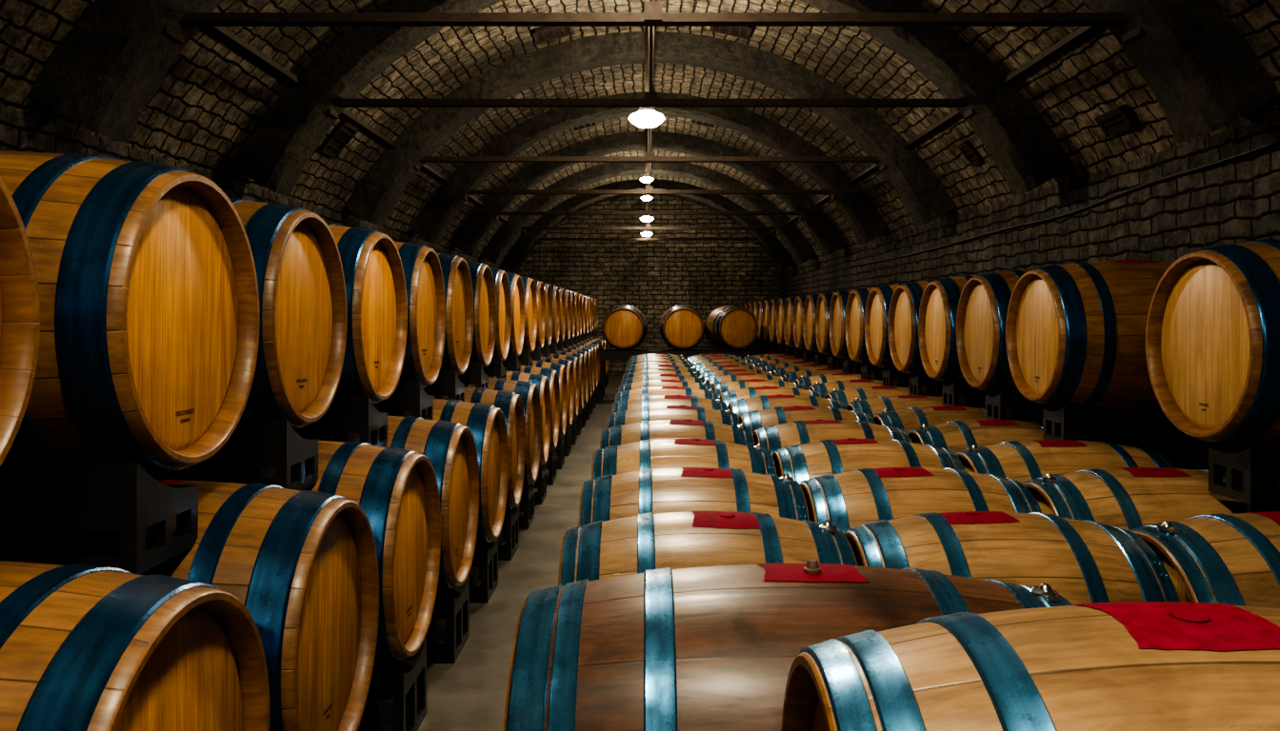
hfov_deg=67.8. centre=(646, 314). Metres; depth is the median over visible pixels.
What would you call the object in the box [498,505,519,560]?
rack
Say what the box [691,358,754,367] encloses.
wine barrel
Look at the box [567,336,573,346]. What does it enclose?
rack
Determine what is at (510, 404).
wine barrel
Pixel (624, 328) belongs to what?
wine barrel
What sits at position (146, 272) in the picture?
wine barrel
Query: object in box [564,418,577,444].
rack
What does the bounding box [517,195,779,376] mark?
wall
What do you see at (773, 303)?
wine barrel
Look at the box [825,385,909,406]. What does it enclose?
wine barrel
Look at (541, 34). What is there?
ceiling vent
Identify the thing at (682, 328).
wine barrel
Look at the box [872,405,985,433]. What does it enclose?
wine barrel
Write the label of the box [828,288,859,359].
wine barrel
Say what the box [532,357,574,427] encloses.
wine barrel
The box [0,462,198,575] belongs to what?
rack
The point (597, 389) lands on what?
rack
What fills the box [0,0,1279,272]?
ceiling
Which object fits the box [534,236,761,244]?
tie beam
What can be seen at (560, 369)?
wine barrel
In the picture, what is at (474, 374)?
rack
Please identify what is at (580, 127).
ceiling vent
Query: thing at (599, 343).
wine barrel
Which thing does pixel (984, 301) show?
wine barrel
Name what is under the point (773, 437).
wine barrel
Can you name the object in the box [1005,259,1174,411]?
wine barrel
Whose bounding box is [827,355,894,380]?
rack
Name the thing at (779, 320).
wine barrel
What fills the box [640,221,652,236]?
pendant lamp
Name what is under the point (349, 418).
rack
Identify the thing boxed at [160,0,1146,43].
tie beam
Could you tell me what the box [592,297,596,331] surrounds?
wine barrel
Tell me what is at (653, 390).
wine barrel
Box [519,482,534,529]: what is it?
rack
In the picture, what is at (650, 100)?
tie beam
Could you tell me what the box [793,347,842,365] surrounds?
rack
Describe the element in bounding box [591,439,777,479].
wine barrel
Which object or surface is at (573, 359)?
wine barrel
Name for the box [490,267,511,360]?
wine barrel
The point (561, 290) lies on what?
wine barrel
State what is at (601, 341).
wine barrel
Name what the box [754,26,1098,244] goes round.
rail
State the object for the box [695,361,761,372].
wine barrel
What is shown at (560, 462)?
rack
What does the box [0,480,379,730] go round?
wine barrel
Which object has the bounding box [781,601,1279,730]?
wine barrel
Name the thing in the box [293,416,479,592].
wine barrel
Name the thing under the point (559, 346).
rack
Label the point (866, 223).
rib
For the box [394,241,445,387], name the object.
wine barrel
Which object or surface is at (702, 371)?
wine barrel
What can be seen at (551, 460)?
rack
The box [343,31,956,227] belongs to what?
rib
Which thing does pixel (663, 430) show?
wine barrel
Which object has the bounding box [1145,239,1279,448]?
wine barrel
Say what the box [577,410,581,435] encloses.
rack
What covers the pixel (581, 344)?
wine barrel
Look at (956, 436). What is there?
wine barrel
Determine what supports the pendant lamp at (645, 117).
hanging from the ridge beam at (647, 0)
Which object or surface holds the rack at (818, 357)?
on the floor
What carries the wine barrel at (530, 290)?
on the rack at (525, 358)
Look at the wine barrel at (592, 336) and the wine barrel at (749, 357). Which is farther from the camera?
the wine barrel at (592, 336)
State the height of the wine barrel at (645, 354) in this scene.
0.710 m
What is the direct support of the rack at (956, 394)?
on the floor
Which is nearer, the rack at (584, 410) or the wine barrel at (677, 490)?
the wine barrel at (677, 490)
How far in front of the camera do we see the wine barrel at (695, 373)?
9.37 m
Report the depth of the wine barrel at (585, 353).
11.07 m
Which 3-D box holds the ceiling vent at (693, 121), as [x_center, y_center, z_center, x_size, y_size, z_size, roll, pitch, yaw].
[0.707,-2.413,11.900,0.342,0.118,0.320,0,0,0]
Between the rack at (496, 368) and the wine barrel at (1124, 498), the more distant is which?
the rack at (496, 368)
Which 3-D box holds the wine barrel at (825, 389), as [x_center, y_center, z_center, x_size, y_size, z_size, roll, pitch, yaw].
[1.801,0.898,7.944,0.860,0.722,0.718,0,1,0]
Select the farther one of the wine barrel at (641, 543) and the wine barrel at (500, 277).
the wine barrel at (500, 277)
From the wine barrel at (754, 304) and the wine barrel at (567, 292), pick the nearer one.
the wine barrel at (567, 292)
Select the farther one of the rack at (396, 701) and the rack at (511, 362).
the rack at (511, 362)
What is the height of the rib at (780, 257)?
1.742 m
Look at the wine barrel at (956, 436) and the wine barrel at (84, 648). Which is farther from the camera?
the wine barrel at (956, 436)
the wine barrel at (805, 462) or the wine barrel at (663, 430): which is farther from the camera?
the wine barrel at (663, 430)
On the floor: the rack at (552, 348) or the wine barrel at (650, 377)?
the rack at (552, 348)
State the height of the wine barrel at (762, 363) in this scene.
0.725 m
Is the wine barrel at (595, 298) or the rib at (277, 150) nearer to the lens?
the rib at (277, 150)
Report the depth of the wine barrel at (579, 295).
13.97 m
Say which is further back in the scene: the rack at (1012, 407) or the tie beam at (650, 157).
the tie beam at (650, 157)
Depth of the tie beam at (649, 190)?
10.88 m
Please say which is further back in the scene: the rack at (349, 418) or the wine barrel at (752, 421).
the wine barrel at (752, 421)
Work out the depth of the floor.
4.21 m
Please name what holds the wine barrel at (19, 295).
on the rack
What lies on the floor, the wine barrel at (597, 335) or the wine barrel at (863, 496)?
the wine barrel at (863, 496)
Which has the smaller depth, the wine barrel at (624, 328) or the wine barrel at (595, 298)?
the wine barrel at (624, 328)
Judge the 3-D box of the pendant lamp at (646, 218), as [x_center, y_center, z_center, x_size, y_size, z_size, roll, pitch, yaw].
[0.000,-1.815,14.900,0.207,0.750,0.207,0,0,0]
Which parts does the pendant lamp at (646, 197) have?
bulb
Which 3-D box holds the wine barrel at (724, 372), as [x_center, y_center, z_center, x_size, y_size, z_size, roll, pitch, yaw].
[0.942,0.898,9.467,0.770,0.710,0.706,0,0,0]
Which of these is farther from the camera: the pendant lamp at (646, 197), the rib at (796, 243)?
the rib at (796, 243)
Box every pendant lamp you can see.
[628,26,664,127]
[640,127,653,182]
[640,200,653,221]
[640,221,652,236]
[641,182,651,200]
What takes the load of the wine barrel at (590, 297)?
on the rack
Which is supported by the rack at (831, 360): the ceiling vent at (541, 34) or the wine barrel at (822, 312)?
the wine barrel at (822, 312)
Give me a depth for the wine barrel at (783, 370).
10.13 m
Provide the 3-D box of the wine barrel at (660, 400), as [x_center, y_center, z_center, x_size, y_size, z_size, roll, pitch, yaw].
[0.154,0.900,6.419,0.770,0.710,0.706,0,0,0]
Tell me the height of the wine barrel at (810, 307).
0.714 m
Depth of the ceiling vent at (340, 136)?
7.34 m
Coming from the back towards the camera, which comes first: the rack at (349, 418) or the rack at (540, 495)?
the rack at (540, 495)
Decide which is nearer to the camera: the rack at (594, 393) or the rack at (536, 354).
the rack at (536, 354)
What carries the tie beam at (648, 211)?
attached to the rib at (469, 239)
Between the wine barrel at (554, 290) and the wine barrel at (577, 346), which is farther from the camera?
the wine barrel at (577, 346)
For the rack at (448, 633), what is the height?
0.242 m
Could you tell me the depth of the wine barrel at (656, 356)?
12.43 m
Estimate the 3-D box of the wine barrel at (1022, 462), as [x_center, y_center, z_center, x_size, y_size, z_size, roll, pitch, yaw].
[1.797,0.900,4.134,0.860,0.729,0.725,0,2,-1]
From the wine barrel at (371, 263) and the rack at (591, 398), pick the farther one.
the rack at (591, 398)
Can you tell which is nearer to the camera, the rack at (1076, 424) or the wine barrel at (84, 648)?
the wine barrel at (84, 648)
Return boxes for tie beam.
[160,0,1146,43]
[323,0,977,119]
[413,71,887,170]
[462,162,836,200]
[495,194,802,219]
[518,182,779,234]
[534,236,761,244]
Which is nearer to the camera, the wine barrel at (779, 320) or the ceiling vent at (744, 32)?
the ceiling vent at (744, 32)
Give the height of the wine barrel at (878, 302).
0.704 m
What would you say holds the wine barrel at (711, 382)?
on the barrel skid
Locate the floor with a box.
[417,376,622,730]
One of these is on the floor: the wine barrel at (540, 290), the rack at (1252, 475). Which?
the rack at (1252, 475)
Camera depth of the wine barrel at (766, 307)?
14.36 m
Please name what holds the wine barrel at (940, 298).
on the rack at (956, 394)
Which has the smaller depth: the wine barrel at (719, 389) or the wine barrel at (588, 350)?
the wine barrel at (719, 389)
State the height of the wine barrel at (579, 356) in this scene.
0.713 m
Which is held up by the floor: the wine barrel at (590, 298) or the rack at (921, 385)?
the rack at (921, 385)
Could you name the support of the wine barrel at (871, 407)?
on the floor
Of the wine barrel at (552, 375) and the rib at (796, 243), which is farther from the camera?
the rib at (796, 243)
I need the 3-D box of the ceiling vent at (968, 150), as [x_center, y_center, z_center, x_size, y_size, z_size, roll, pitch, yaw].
[2.520,-1.255,7.400,0.157,0.186,0.200,0,0,0]
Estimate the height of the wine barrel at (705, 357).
0.715 m
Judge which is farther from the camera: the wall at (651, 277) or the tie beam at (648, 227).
the wall at (651, 277)
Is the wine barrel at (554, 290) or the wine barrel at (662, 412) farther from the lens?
the wine barrel at (554, 290)
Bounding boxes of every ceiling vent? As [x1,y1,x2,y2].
[317,119,359,159]
[531,26,574,43]
[571,121,598,131]
[689,119,716,128]
[709,26,752,39]
[957,140,983,166]
[1094,103,1138,137]
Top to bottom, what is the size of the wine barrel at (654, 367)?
0.710 m
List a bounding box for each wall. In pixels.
[0,104,517,274]
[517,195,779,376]
[779,114,1279,473]
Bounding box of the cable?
[848,139,1279,267]
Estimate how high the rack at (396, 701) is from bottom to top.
0.242 m
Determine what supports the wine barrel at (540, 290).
on the rack at (536, 354)
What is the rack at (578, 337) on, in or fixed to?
on the floor
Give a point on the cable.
(1273, 143)
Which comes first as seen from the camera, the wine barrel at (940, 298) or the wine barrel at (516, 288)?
the wine barrel at (940, 298)
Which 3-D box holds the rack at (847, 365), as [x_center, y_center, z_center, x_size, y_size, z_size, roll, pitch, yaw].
[2.230,0.859,8.970,0.720,0.883,0.220,0,0,0]
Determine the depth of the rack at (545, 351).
9.12 m
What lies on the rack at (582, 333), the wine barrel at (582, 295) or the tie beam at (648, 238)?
the wine barrel at (582, 295)
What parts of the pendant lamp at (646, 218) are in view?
bulb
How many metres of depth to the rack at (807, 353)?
11.16 m
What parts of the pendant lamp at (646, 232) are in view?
bulb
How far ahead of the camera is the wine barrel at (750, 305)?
16.56 m
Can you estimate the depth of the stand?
14.38 m
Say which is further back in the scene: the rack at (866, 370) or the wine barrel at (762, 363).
the wine barrel at (762, 363)
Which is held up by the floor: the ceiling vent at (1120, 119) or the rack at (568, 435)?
the rack at (568, 435)
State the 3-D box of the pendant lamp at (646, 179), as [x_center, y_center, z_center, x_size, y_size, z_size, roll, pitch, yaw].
[0.000,-1.813,10.400,0.143,0.754,0.143,0,0,0]
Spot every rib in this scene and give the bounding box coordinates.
[28,0,1279,143]
[229,0,1073,196]
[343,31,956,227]
[409,92,889,245]
[451,131,846,257]
[480,162,816,265]
[501,179,794,272]
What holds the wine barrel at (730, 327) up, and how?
on the stand
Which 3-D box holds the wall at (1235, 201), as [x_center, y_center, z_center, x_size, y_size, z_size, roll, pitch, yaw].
[2.780,0.210,8.000,0.001,2.180,24.000,0,0,0]
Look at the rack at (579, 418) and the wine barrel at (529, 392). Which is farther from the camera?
the rack at (579, 418)
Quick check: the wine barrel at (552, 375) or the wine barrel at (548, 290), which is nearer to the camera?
the wine barrel at (552, 375)
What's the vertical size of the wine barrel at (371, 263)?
0.704 m
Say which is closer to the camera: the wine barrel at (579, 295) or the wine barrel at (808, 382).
the wine barrel at (808, 382)
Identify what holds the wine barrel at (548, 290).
on the rack at (545, 351)
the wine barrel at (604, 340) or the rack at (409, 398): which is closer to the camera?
the rack at (409, 398)
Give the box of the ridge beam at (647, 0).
[646,0,654,173]
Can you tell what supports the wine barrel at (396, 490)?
on the rack at (396, 701)
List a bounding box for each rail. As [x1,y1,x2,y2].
[207,26,541,244]
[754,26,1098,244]
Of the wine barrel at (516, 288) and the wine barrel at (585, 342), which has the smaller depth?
the wine barrel at (516, 288)
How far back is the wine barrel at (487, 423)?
4.34 m
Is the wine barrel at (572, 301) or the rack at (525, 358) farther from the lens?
the wine barrel at (572, 301)
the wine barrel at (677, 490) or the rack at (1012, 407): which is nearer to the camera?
the wine barrel at (677, 490)
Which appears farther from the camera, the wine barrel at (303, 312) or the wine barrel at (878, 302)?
the wine barrel at (878, 302)
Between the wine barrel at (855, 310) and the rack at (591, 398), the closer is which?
the wine barrel at (855, 310)
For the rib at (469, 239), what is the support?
attached to the ceiling
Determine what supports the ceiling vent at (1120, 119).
in the ceiling
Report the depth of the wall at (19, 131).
4.77 m
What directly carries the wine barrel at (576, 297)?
on the rack at (574, 339)
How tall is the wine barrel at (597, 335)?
0.704 m
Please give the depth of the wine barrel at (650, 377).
8.60 m
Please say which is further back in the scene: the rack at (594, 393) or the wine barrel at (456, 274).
the rack at (594, 393)
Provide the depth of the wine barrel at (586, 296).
15.35 m
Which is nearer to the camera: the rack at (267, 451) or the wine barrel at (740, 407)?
the rack at (267, 451)
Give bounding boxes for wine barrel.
[0,149,259,487]
[0,175,39,466]
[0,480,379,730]
[0,560,270,730]
[150,440,440,665]
[228,197,347,428]
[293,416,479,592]
[326,222,407,403]
[373,399,508,545]
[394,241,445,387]
[434,386,525,510]
[437,253,473,376]
[466,260,496,368]
[473,378,540,485]
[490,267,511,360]
[493,371,550,465]
[503,559,1073,730]
[506,272,524,356]
[508,365,559,450]
[520,276,537,352]
[521,360,567,438]
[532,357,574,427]
[534,280,545,349]
[541,353,579,419]
[542,282,553,345]
[549,284,559,343]
[557,350,584,411]
[558,287,565,341]
[558,348,589,404]
[558,511,857,586]
[563,288,571,339]
[568,346,592,399]
[569,290,575,338]
[573,291,579,337]
[573,344,595,393]
[577,342,598,389]
[578,293,581,336]
[578,467,809,527]
[580,294,585,334]
[580,340,599,384]
[584,295,588,334]
[584,340,601,350]
[587,296,591,333]
[587,339,603,349]
[590,297,593,331]
[590,337,606,375]
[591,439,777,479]
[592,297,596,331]
[592,336,608,372]
[595,298,598,330]
[596,335,609,370]
[600,420,755,448]
[601,304,647,350]
[606,405,739,428]
[611,395,727,413]
[615,385,719,401]
[618,380,711,392]
[620,374,705,385]
[622,369,700,379]
[625,364,697,373]
[626,361,692,369]
[627,358,690,365]
[628,355,686,361]
[629,353,683,359]
[659,304,704,350]
[686,353,741,361]
[688,356,747,365]
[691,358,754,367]
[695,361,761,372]
[698,364,771,376]
[701,368,780,381]
[704,304,758,350]
[706,373,793,388]
[712,379,808,398]
[720,386,825,405]
[727,394,847,418]
[739,405,875,434]
[743,353,791,360]
[746,300,761,312]
[750,355,799,364]
[751,300,759,339]
[752,420,912,455]
[756,358,810,368]
[757,299,770,340]
[762,298,779,342]
[764,360,836,372]
[768,297,787,343]
[772,364,852,377]
[772,438,965,484]
[775,296,793,345]
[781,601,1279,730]
[782,368,871,382]
[783,295,801,347]
[792,293,816,350]
[794,373,879,389]
[800,467,1042,533]
[802,292,826,353]
[808,379,902,397]
[815,290,841,356]
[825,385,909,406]
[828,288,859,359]
[843,511,1179,605]
[844,285,879,363]
[846,395,942,418]
[864,282,903,368]
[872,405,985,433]
[888,280,935,375]
[907,420,1043,453]
[918,275,977,382]
[955,440,1178,483]
[956,268,1034,393]
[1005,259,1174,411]
[1022,467,1279,530]
[1128,511,1279,608]
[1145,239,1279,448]
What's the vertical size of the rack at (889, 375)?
0.883 m
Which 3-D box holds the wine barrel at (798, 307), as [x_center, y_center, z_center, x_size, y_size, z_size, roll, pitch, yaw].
[2.230,0.098,11.305,0.900,0.723,0.719,0,-2,0]
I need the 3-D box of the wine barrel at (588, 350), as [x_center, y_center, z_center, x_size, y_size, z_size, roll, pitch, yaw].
[-1.164,0.738,11.830,0.950,0.725,0.720,0,2,-1]
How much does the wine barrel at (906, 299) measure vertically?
0.704 m
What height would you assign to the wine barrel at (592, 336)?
0.714 m
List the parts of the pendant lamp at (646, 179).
rod, bulb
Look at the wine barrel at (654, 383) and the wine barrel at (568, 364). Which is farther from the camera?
the wine barrel at (568, 364)
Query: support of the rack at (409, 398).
on the floor
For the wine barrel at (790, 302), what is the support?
on the rack at (796, 350)
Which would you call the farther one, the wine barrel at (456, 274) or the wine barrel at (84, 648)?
the wine barrel at (456, 274)
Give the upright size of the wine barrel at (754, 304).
0.706 m
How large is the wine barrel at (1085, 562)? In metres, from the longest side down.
0.770 x 0.729 x 0.726 m
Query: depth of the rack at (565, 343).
11.32 m
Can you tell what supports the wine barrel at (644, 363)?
on the barrel skid
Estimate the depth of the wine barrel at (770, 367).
10.89 m
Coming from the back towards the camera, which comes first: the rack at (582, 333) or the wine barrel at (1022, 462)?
the rack at (582, 333)
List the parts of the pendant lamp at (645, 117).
lamp shade, rod, bulb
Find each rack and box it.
[0,419,318,491]
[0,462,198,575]
[312,395,387,447]
[358,639,426,730]
[374,380,433,420]
[422,370,464,401]
[425,576,469,663]
[458,362,488,389]
[468,539,498,603]
[482,357,506,379]
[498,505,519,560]
[501,352,520,371]
[517,348,532,365]
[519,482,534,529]
[520,463,546,504]
[529,345,541,360]
[534,448,556,485]
[540,342,550,357]
[546,436,564,469]
[548,340,557,354]
[556,339,563,351]
[556,426,571,456]
[561,337,568,348]
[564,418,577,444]
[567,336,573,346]
[572,335,577,344]
[576,333,580,342]
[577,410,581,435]
[580,332,584,341]
[581,404,585,427]
[585,399,589,419]
[589,393,593,414]
[593,389,596,408]
[596,384,599,403]
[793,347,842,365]
[802,350,859,370]
[814,352,871,374]
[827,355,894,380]
[842,359,917,377]
[860,362,949,383]
[882,368,953,387]
[909,374,999,399]
[942,382,1064,411]
[985,393,1136,443]
[1042,407,1223,469]
[1208,447,1279,512]
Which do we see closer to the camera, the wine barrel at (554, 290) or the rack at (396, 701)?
the rack at (396, 701)
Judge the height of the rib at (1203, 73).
1.737 m
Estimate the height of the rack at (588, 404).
0.242 m
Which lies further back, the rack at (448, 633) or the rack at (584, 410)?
the rack at (584, 410)
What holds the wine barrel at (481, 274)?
on the rack at (474, 374)
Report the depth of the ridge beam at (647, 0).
8.01 m
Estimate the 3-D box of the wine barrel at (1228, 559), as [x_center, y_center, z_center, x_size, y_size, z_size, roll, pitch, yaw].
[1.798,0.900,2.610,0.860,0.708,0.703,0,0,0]
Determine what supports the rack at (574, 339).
on the floor
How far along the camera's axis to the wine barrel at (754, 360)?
12.42 m
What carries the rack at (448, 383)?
on the floor
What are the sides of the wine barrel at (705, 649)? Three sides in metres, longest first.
1.060 x 0.789 x 0.766 m
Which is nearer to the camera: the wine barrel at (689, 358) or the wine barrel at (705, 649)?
the wine barrel at (705, 649)
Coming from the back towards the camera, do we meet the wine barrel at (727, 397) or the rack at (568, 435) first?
the rack at (568, 435)
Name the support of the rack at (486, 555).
on the floor
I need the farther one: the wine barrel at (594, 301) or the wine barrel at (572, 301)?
the wine barrel at (594, 301)
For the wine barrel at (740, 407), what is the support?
on the barrel skid
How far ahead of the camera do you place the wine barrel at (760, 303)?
15.08 m
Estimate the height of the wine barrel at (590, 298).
0.718 m
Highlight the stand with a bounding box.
[599,349,762,399]
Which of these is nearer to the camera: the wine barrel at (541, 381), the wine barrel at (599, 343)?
the wine barrel at (541, 381)
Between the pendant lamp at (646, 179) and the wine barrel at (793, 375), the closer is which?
the wine barrel at (793, 375)
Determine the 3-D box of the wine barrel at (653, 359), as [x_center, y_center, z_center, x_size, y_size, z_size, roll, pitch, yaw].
[0.157,0.897,11.753,0.770,0.726,0.723,0,-1,1]
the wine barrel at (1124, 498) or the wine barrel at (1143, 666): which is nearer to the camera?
the wine barrel at (1143, 666)

